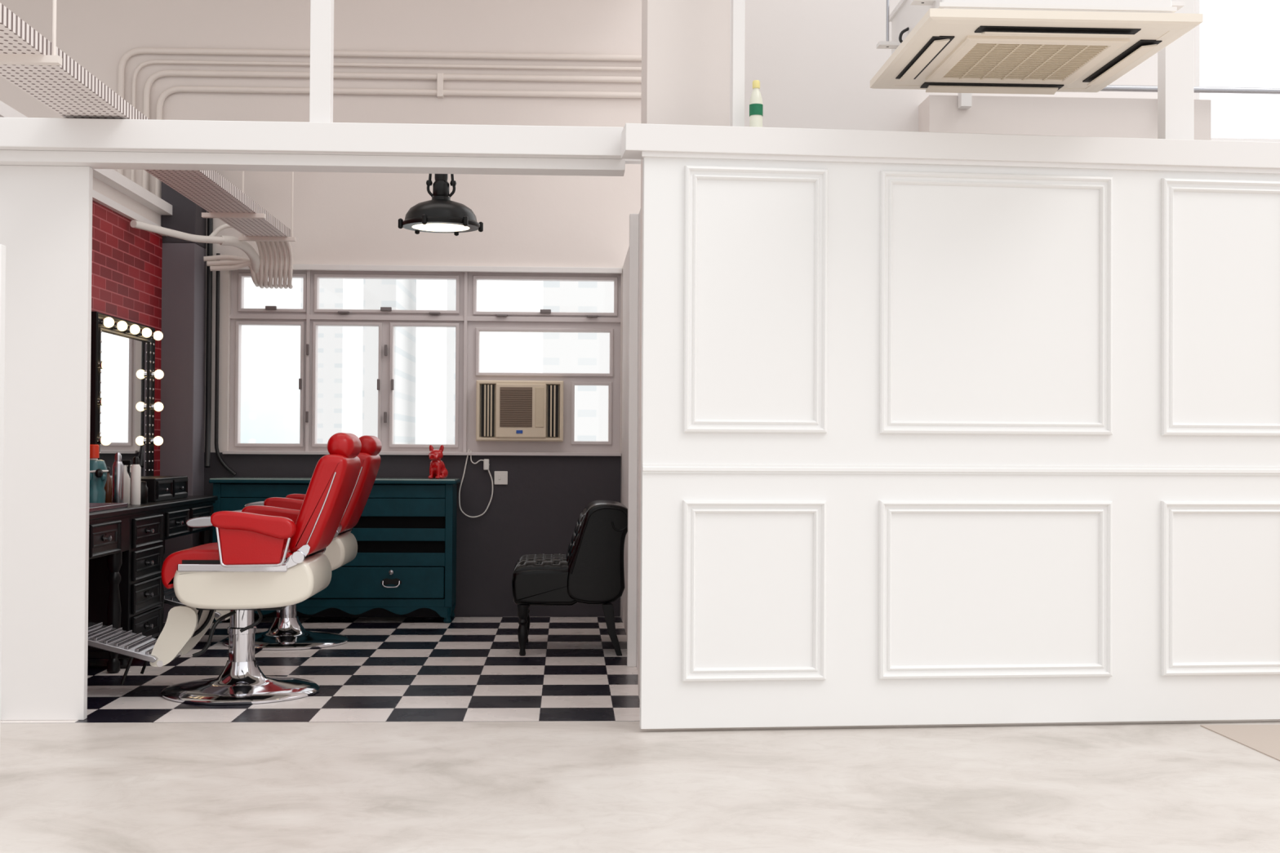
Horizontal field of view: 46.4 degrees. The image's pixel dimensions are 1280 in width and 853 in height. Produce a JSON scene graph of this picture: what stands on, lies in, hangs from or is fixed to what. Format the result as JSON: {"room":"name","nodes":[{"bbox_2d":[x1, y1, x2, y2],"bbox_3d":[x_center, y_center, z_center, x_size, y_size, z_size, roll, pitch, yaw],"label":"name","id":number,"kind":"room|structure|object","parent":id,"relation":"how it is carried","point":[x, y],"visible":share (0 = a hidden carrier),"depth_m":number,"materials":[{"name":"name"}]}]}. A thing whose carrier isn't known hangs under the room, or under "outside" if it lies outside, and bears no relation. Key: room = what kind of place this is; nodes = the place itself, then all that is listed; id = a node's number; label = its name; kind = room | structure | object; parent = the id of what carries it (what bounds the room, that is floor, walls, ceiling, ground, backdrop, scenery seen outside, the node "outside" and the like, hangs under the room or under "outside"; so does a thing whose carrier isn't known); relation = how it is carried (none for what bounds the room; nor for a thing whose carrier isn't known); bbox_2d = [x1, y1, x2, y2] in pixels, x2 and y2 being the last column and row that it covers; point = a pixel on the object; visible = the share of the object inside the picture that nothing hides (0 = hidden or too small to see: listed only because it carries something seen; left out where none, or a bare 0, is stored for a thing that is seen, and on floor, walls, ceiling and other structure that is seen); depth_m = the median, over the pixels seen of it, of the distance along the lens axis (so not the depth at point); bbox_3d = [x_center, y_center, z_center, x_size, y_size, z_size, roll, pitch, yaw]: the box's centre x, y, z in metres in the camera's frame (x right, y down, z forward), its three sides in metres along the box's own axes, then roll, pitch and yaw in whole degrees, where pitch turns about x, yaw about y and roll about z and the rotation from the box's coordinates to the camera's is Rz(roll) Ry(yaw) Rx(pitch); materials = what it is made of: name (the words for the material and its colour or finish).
{"room":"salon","nodes":[
{"label":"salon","id":0,"kind":"room"},
{"bbox_2d":[0,164,93,720],"bbox_3d":[-3.486,0.056,5.861,2.600,2.190,0.045,0,-1,-3],"label":"wall","id":1,"kind":"structure","parent":0,"point":[46,211],"depth_m":5.89,"materials":[{"name":"white paint"}]},
{"bbox_2d":[92,176,160,226],"bbox_3d":[-2.938,-0.101,7.700,0.110,2.560,3.540,0,-1,-3],"label":"wall","id":2,"kind":"structure","parent":0,"point":[99,186],"depth_m":8.45,"materials":[{"name":"paint"}]},
{"bbox_2d":[0,100,172,215],"bbox_3d":[-2.838,-1.351,7.671,0.070,0.060,3.440,0,-1,-3],"label":"trim","id":3,"kind":"structure","parent":2,"relation":"attached to","point":[110,177],"depth_m":8.28,"materials":[{"name":"white paint"}]},
{"bbox_2d":[92,189,166,235],"bbox_3d":[-2.849,-1.212,7.569,0.040,0.040,3.240,0,-1,-3],"label":"trim","id":4,"kind":"structure","parent":2,"relation":"attached to","point":[97,197],"depth_m":8.21,"materials":[{"name":"white paint"}]},
{"bbox_2d":[625,159,640,164],"bbox_3d":[-1.297,-1.341,7.265,3.110,0.075,0.080,0,-1,-3],"label":"cross beam","id":5,"kind":"structure","parent":2,"relation":"attached to","point":[627,161],"depth_m":7.31,"materials":[{"name":"white paint"}]},
{"bbox_2d":[398,173,483,235],"bbox_3d":[-0.969,-1.129,7.278,0.406,0.345,0.394,0,-1,-3],"label":"pendant lamp","id":6,"kind":"object","parent":5,"relation":"hanging from","point":[440,214],"visible":0.88,"depth_m":7.19,"materials":[{"name":"black metal"}]},
{"bbox_2d":[412,222,469,231],"bbox_3d":[-0.970,-0.968,7.275,0.332,0.010,0.332,0,-1,-3],"label":"diffuser","id":7,"kind":"object","parent":6,"relation":"attached to","point":[416,227],"depth_m":7.24,"materials":[{"name":"white glass"}]},
{"bbox_2d":[434,173,448,180],"bbox_3d":[-0.968,-1.231,7.279,0.064,0.100,0.064,0,-1,-3],"label":"socket","id":8,"kind":"object","parent":6,"relation":"attached to","point":[437,176],"depth_m":7.25,"materials":[{"name":"black metal"}]},
{"bbox_2d":[91,200,162,475],"bbox_3d":[-2.871,-0.008,7.551,0.010,2.370,3.240,0,-1,-3],"label":"brick","id":9,"kind":"object","parent":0,"point":[126,262],"depth_m":8.48,"materials":[{"name":"red brick"}]},
{"bbox_2d":[89,311,164,479],"bbox_3d":[-2.833,-0.100,8.260,0.124,0.975,1.090,0,-1,-3],"label":"vanity mirror","id":10,"kind":"object","parent":9,"relation":"attached to","point":[123,374],"depth_m":8.23,"materials":[{"name":"mirror"}]},
{"bbox_2d":[160,242,206,622],"bbox_3d":[-2.856,0.037,9.318,0.210,2.330,0.288,0,-1,-3],"label":"pillar","id":11,"kind":"structure","parent":0,"point":[183,345],"depth_m":9.18,"materials":[{"name":"grey paint"}]},
{"bbox_2d":[204,211,236,475],"bbox_3d":[-2.640,-0.692,9.396,0.196,2.009,0.139,0,-1,-3],"label":"conduit","id":12,"kind":"object","parent":11,"relation":"attached to","point":[210,220],"visible":0.94,"depth_m":9.43,"materials":[{"name":"black metal"}]},
{"bbox_2d":[160,181,206,248],"bbox_3d":[-2.848,-1.413,9.338,0.210,0.570,0.288,0,-1,-3],"label":"pillar","id":13,"kind":"structure","parent":0,"point":[186,217],"depth_m":9.19,"materials":[{"name":"grey paint"}]},
{"bbox_2d":[0,116,623,159],"bbox_3d":[-2.421,-1.136,5.831,4.710,0.115,0.130,0,-1,-3],"label":"beam","id":14,"kind":"structure","parent":0,"point":[15,133],"depth_m":5.82,"materials":[{"name":"white paint"}]},
{"bbox_2d":[0,149,625,176],"bbox_3d":[-2.420,-1.055,5.895,4.720,0.045,0.140,0,-1,-3],"label":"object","id":15,"kind":"object","parent":14,"relation":"attached to","point":[94,159],"visible":0.93,"depth_m":5.90,"materials":[{"name":"white paint"}]},
{"bbox_2d":[309,0,333,122],"bbox_3d":[-1.252,-2.211,5.907,0.080,2.050,0.080,0,-1,-3],"label":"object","id":16,"kind":"structure","parent":14,"relation":"on","point":[322,11],"depth_m":5.86,"materials":[{"name":"white paint"}]},
{"bbox_2d":[0,0,641,616],"bbox_3d":[-3.627,-1.000,9.551,7.660,4.400,0.200,0,-1,-3],"label":"wall","id":17,"kind":"structure","parent":0,"point":[340,218],"depth_m":9.56,"materials":[{"name":"paint"}]},
{"bbox_2d":[0,0,296,288],"bbox_3d":[-2.148,-2.176,6.545,0.360,2.514,6.022,0,-1,-3],"label":"cable tray","id":18,"kind":"object","parent":17,"relation":"attached to","point":[29,61],"visible":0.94,"depth_m":5.75,"materials":[{"name":"white metal"}]},
{"bbox_2d":[129,219,268,286],"bbox_3d":[-2.630,-1.070,8.980,0.357,0.346,1.164,0,-1,13],"label":"pipe","id":19,"kind":"object","parent":18,"relation":"attached to","point":[235,262],"visible":0.95,"depth_m":9.19,"materials":[{"name":"white plastic"}]},
{"bbox_2d":[116,47,641,198],"bbox_3d":[-1.561,-1.346,9.530,3.500,2.115,0.050,0,-1,-3],"label":"conduit","id":20,"kind":"object","parent":17,"relation":"attached to","point":[440,91],"visible":0.76,"depth_m":9.52,"materials":[{"name":"white metal"}]},
{"bbox_2d":[204,452,621,617],"bbox_3d":[-1.543,0.692,9.522,2.840,1.040,0.012,0,-1,-3],"label":"dado","id":21,"kind":"object","parent":17,"relation":"attached to","point":[542,502],"depth_m":9.55,"materials":[{"name":"grey paint"}]},
{"bbox_2d":[222,450,621,456],"bbox_3d":[-1.380,0.172,9.518,2.520,0.020,0.050,0,-1,-3],"label":"trim","id":22,"kind":"structure","parent":17,"relation":"attached to","point":[224,451],"depth_m":9.50,"materials":[{"name":"metal"}]},
{"bbox_2d":[229,269,621,453],"bbox_3d":[-1.375,-0.421,9.642,2.495,1.180,0.060,0,-1,-3],"label":"frame","id":23,"kind":"object","parent":17,"relation":"attached to","point":[565,446],"visible":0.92,"depth_m":9.62,"materials":[{"name":"metal"}]},
{"bbox_2d":[230,270,620,452],"bbox_3d":[-1.372,-0.421,9.597,2.495,1.170,0.030,0,-1,-3],"label":"window","id":24,"kind":"structure","parent":17,"relation":"in","point":[308,316],"depth_m":9.59,"materials":[{"name":"metal"}]},
{"bbox_2d":[265,306,597,422],"bbox_3d":[-1.334,-0.393,9.581,2.120,0.742,0.035,0,-1,-3],"label":"handle","id":25,"kind":"object","parent":24,"relation":"attached to","point":[267,308],"visible":1,"depth_m":9.55,"materials":[{"name":"black metal"}]},
{"bbox_2d":[240,263,622,273],"bbox_3d":[-1.364,-1.010,9.545,2.500,0.035,0.030,0,-1,-3],"label":"trim","id":26,"kind":"structure","parent":17,"relation":"attached to","point":[295,267],"depth_m":9.54,"materials":[{"name":"white paint"}]},
{"bbox_2d":[483,458,507,484],"bbox_3d":[-0.921,0.290,9.532,0.153,0.163,0.040,0,-1,-3],"label":"wall socket","id":27,"kind":"object","parent":17,"relation":"attached to","point":[500,477],"visible":1,"depth_m":9.54,"materials":[{"name":"white plastic"}]},
{"bbox_2d":[458,448,493,517],"bbox_3d":[-1.045,0.363,9.520,0.220,0.439,0.019,0,-1,-1],"label":"power cord","id":28,"kind":"object","parent":27,"relation":"attached to","point":[468,449],"visible":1,"depth_m":9.52,"materials":[{"name":"white plastic"}]},
{"bbox_2d":[475,380,563,441],"bbox_3d":[-0.781,-0.096,9.805,0.556,0.388,0.562,0,-1,-3],"label":"window air conditioner","id":29,"kind":"object","parent":17,"relation":"attached to","point":[507,411],"visible":1,"depth_m":9.53,"materials":[{"name":"beige plastic"}]},
{"bbox_2d":[480,384,493,436],"bbox_3d":[-0.974,-0.102,9.554,0.080,0.330,0.025,0,-1,-3],"label":"vent","id":30,"kind":"object","parent":29,"relation":"attached to","point":[486,390],"depth_m":9.54,"materials":[{"name":"beige plastic"}]},
{"bbox_2d":[499,386,532,426],"bbox_3d":[-0.790,-0.124,9.531,0.205,0.255,0.008,0,-1,-3],"label":"grille","id":31,"kind":"object","parent":29,"relation":"attached to","point":[515,402],"depth_m":9.53,"materials":[{"name":"beige plastic"}]},
{"bbox_2d":[547,385,558,436],"bbox_3d":[-0.557,-0.099,9.574,0.065,0.330,0.025,0,-1,-3],"label":"vent","id":32,"kind":"object","parent":29,"relation":"attached to","point":[553,390],"depth_m":9.56,"materials":[{"name":"beige plastic"}]},
{"bbox_2d":[621,208,640,671],"bbox_3d":[-0.008,0.076,8.113,0.075,2.250,2.968,0,-1,-3],"label":"wall","id":33,"kind":"structure","parent":0,"point":[626,264],"depth_m":8.84,"materials":[{"name":"paint"}]},
{"bbox_2d":[626,213,639,666],"bbox_3d":[-0.035,0.067,7.442,0.045,2.250,0.070,0,-1,-3],"label":"trim","id":34,"kind":"structure","parent":33,"relation":"attached to","point":[633,218],"depth_m":7.41,"materials":[{"name":"white paint"}]},
{"bbox_2d":[0,616,1279,852],"bbox_3d":[0.081,1.185,3.367,14.500,0.104,12.750,0,-1,-3],"label":"floor","id":35,"kind":"structure","parent":0,"point":[1166,786],"depth_m":5.03,"materials":[{"name":"concrete"}]},
{"bbox_2d":[0,244,5,728],"bbox_3d":[-2.213,0.297,4.335,0.700,1.660,0.040,0,-1,-3],"label":"leaf","id":36,"kind":"object","parent":35,"relation":"on","point":[2,248],"visible":1,"depth_m":4.36,"materials":[{"name":"white paint"}]},
{"bbox_2d":[87,495,217,673],"bbox_3d":[-2.656,0.788,7.546,0.408,0.782,2.850,0,-1,-3],"label":"vanity desk","id":37,"kind":"object","parent":35,"relation":"on","point":[126,545],"visible":0.59,"depth_m":7.28,"materials":[{"name":"black wood"}]},
{"bbox_2d":[89,444,99,459],"bbox_3d":[-2.779,0.244,7.593,0.066,0.305,0.066,0,-1,-3],"label":"bottle","id":38,"kind":"object","parent":37,"relation":"on","point":[94,449],"visible":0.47,"depth_m":7.57,"materials":[{"name":"orange plastic"}]},
{"bbox_2d":[88,459,108,502],"bbox_3d":[-2.680,0.279,7.344,0.144,0.230,0.140,0,-1,15],"label":"jar","id":39,"kind":"object","parent":37,"relation":"on","point":[98,468],"visible":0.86,"depth_m":7.30,"materials":[{"name":"ceramic"}]},
{"bbox_2d":[104,466,111,502],"bbox_3d":[-2.756,0.303,7.733,0.052,0.190,0.052,0,-1,-3],"label":"bottle","id":40,"kind":"object","parent":37,"relation":"on","point":[108,487],"visible":0.43,"depth_m":7.71,"materials":[{"name":"plastic"}]},
{"bbox_2d":[88,502,128,512],"bbox_3d":[-2.583,0.377,6.919,0.230,0.022,0.640,0,-1,-3],"label":"metal tray","id":41,"kind":"object","parent":37,"relation":"on","point":[93,507],"visible":0.29,"depth_m":7.08,"materials":[{"name":"metal"}]},
{"bbox_2d":[111,452,124,502],"bbox_3d":[-2.614,0.263,7.480,0.054,0.265,0.054,0,-1,-3],"label":"spray can","id":42,"kind":"object","parent":37,"relation":"on","point":[117,466],"visible":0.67,"depth_m":7.46,"materials":[{"name":"metal"}]},
{"bbox_2d":[121,460,131,504],"bbox_3d":[-2.642,0.286,7.659,0.058,0.225,0.056,0,-1,-3],"label":"spray bottle","id":43,"kind":"object","parent":37,"relation":"on","point":[126,480],"visible":0.7,"depth_m":7.65,"materials":[{"name":"white plastic"}]},
{"bbox_2d":[127,464,132,502],"bbox_3d":[-2.682,0.300,7.847,0.048,0.200,0.048,0,-1,-3],"label":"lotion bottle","id":44,"kind":"object","parent":37,"relation":"on","point":[131,465],"visible":0.23,"depth_m":7.83,"materials":[{"name":"white plastic"}]},
{"bbox_2d":[130,456,141,505],"bbox_3d":[-2.559,0.275,7.583,0.048,0.245,0.048,0,-1,-3],"label":"spray can","id":45,"kind":"object","parent":37,"relation":"on","point":[135,469],"visible":1,"depth_m":7.56,"materials":[{"name":"white plastic"}]},
{"bbox_2d":[140,480,147,503],"bbox_3d":[-2.599,0.343,7.780,0.068,0.115,0.068,0,-1,-3],"label":"bottle","id":46,"kind":"object","parent":37,"relation":"on","point":[144,489],"visible":0.52,"depth_m":7.76,"materials":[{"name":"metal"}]},
{"bbox_2d":[141,475,187,502],"bbox_3d":[-2.704,0.344,8.316,0.242,0.125,0.680,0,-1,-3],"label":"drawer box","id":47,"kind":"object","parent":37,"relation":"on","point":[160,488],"visible":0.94,"depth_m":8.21,"materials":[{"name":"black paint"}]},
{"bbox_2d":[88,432,361,704],"bbox_3d":[-1.868,0.597,6.580,1.234,1.145,0.676,0,-1,-3],"label":"barber chair","id":48,"kind":"object","parent":35,"relation":"on","point":[263,557],"visible":1,"depth_m":6.37,"materials":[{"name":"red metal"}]},
{"bbox_2d":[161,542,309,588],"bbox_3d":[-1.763,0.610,6.585,0.562,0.169,0.494,0,-1,-3],"label":"seat cushion","id":49,"kind":"object","parent":48,"relation":"on","point":[199,566],"depth_m":6.33,"materials":[{"name":"red leather"}]},
{"bbox_2d":[163,435,382,649],"bbox_3d":[-2.066,0.619,8.253,1.234,1.145,0.676,0,-1,-3],"label":"barber chair","id":50,"kind":"object","parent":35,"relation":"on","point":[286,632],"visible":0.46,"depth_m":8.10,"materials":[{"name":"red leather"}]},
{"bbox_2d":[208,477,460,623],"bbox_3d":[-1.886,0.765,9.291,1.495,0.884,0.400,0,-1,-3],"label":"dresser","id":51,"kind":"object","parent":35,"relation":"on","point":[404,562],"visible":0.62,"depth_m":9.15,"materials":[{"name":"paint"}]},
{"bbox_2d":[428,444,448,479],"bbox_3d":[-1.259,0.220,9.310,0.118,0.211,0.139,0,-1,4],"label":"figurine","id":52,"kind":"object","parent":51,"relation":"on","point":[437,470],"visible":1,"depth_m":9.27,"materials":[{"name":"red ceramic"}]},
{"bbox_2d":[511,500,627,656],"bbox_3d":[-0.366,0.802,8.052,0.625,0.791,0.632,0,-1,-3],"label":"tufted chair","id":53,"kind":"object","parent":35,"relation":"on","point":[591,571],"visible":0.99,"depth_m":7.75,"materials":[{"name":"leather"}]},
{"bbox_2d":[638,0,729,699],"bbox_3d":[0.185,-1.022,6.380,0.340,4.400,0.500,0,-1,-3],"label":"wall column","id":54,"kind":"structure","parent":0,"point":[686,43],"depth_m":6.14,"materials":[{"name":"paint"}]},
{"bbox_2d":[621,123,1279,168],"bbox_3d":[2.309,-1.085,6.029,4.775,0.104,0.176,0,-1,-6],"label":"beam","id":55,"kind":"structure","parent":0,"point":[636,138],"depth_m":5.82,"materials":[{"name":"white paint"}]},
{"bbox_2d":[730,0,745,126],"bbox_3d":[0.393,-2.188,5.956,0.048,2.078,0.080,0,-1,-3],"label":"trim","id":56,"kind":"structure","parent":55,"relation":"on","point":[737,6],"depth_m":5.91,"materials":[{"name":"white paint"}]},
{"bbox_2d":[749,80,763,127],"bbox_3d":[0.453,-1.250,5.831,0.054,0.200,0.054,0,-1,-3],"label":"plastic bottle","id":57,"kind":"object","parent":55,"relation":"on","point":[756,106],"visible":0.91,"depth_m":5.81,"materials":[{"name":"white plastic"}]},
{"bbox_2d":[639,156,1279,728],"bbox_3d":[2.344,0.071,5.981,4.700,2.199,0.067,0,-1,-6],"label":"wall","id":58,"kind":"structure","parent":55,"relation":"attached to","point":[995,290],"depth_m":5.84,"materials":[{"name":"white paint"}]},
{"bbox_2d":[681,500,826,681],"bbox_3d":[0.442,0.630,5.735,0.559,0.692,0.024,0,-1,-6],"label":"molding","id":59,"kind":"structure","parent":58,"relation":"attached to","point":[818,508],"depth_m":5.73,"materials":[{"name":"white paint"}]},
{"bbox_2d":[683,165,827,433],"bbox_3d":[0.448,-0.487,5.750,0.559,1.023,0.024,0,-1,-6],"label":"molding","id":60,"kind":"structure","parent":58,"relation":"attached to","point":[692,173],"depth_m":5.75,"materials":[{"name":"white paint"}]},
{"bbox_2d":[878,500,1112,679],"bbox_3d":[1.395,0.636,5.840,0.940,0.692,0.024,0,-1,-6],"label":"molding","id":61,"kind":"structure","parent":58,"relation":"attached to","point":[1104,508],"depth_m":5.84,"materials":[{"name":"white paint"}]},
{"bbox_2d":[879,170,1112,435],"bbox_3d":[1.401,-0.481,5.856,0.940,1.023,0.024,0,-1,-6],"label":"molding","id":62,"kind":"structure","parent":58,"relation":"attached to","point":[887,178],"depth_m":5.86,"materials":[{"name":"white paint"}]},
{"bbox_2d":[1160,177,1279,435],"bbox_3d":[2.352,-0.474,5.961,0.560,1.023,0.024,0,-1,-6],"label":"molding","id":63,"kind":"structure","parent":58,"relation":"attached to","point":[1168,185],"depth_m":5.94,"materials":[{"name":"white paint"}]},
{"bbox_2d":[1160,501,1279,675],"bbox_3d":[2.345,0.643,5.945,0.560,0.692,0.024,0,-1,-6],"label":"molding","id":64,"kind":"structure","parent":58,"relation":"attached to","point":[1168,668],"depth_m":5.92,"materials":[{"name":"white paint"}]},
{"bbox_2d":[641,151,1279,173],"bbox_3d":[2.348,-1.025,5.969,4.710,0.018,0.020,0,-1,-6],"label":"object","id":65,"kind":"object","parent":55,"relation":"attached to","point":[646,154],"visible":1,"depth_m":5.84,"materials":[{"name":"white paint"}]},
{"bbox_2d":[1157,0,1194,139],"bbox_3d":[2.192,-2.176,6.112,0.120,2.078,0.080,0,-1,-3],"label":"pillar","id":66,"kind":"structure","parent":55,"relation":"on","point":[1175,61],"depth_m":6.06,"materials":[{"name":"white paint"}]},
{"bbox_2d":[729,0,1195,131],"bbox_3d":[3.729,-0.988,7.477,6.845,4.400,0.150,0,-1,-3],"label":"wall","id":67,"kind":"structure","parent":0,"point":[815,63],"depth_m":7.28,"materials":[{"name":"paint"}]},
{"bbox_2d":[918,94,1211,140],"bbox_3d":[2.045,-1.458,7.217,1.360,0.215,0.220,0,-1,-3],"label":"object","id":68,"kind":"object","parent":67,"relation":"attached to","point":[1122,117],"visible":0.57,"depth_m":7.11,"materials":[{"name":"paint"}]},
{"bbox_2d":[958,84,1279,108],"bbox_3d":[4.100,-1.547,7.172,5.540,0.115,0.060,0,-1,-3],"label":"pipe","id":69,"kind":"object","parent":68,"relation":"attached to","point":[964,99],"visible":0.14,"depth_m":7.07,"materials":[{"name":"white metal"}]},
{"bbox_2d":[1195,0,1279,142],"bbox_3d":[4.796,-2.181,7.549,4.120,1.600,0.060,0,-1,-3],"label":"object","id":70,"kind":"object","parent":67,"relation":"attached to","point":[1197,1],"visible":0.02,"depth_m":7.42,"materials":[{"name":"white paint"}]},
{"bbox_2d":[870,0,1203,94],"bbox_3d":[1.480,-2.307,5.779,1.000,1.833,1.040,0,-1,-3],"label":"air conditioner","id":71,"kind":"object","parent":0,"point":[996,46],"depth_m":5.54,"materials":[{"name":"beige plastic"}]},
{"label":"outside","id":72,"kind":"structure","parent":0,"visible":0},
{"bbox_2d":[240,370,445,444],"bbox_3d":[-27.918,32.557,118.369,48.000,74.000,40.000,0,-1,-3],"label":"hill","id":73,"kind":"structure","parent":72,"point":[270,403],"depth_m":111.70,"materials":[{"name":"white"}]},
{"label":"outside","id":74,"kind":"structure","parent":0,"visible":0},
{"bbox_2d":[299,278,613,444],"bbox_3d":[-7.082,-2.928,74.792,25.000,70.000,46.000,0,-1,-3],"label":"apartment buildings","id":75,"kind":"structure","parent":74,"point":[339,348],"depth_m":61.32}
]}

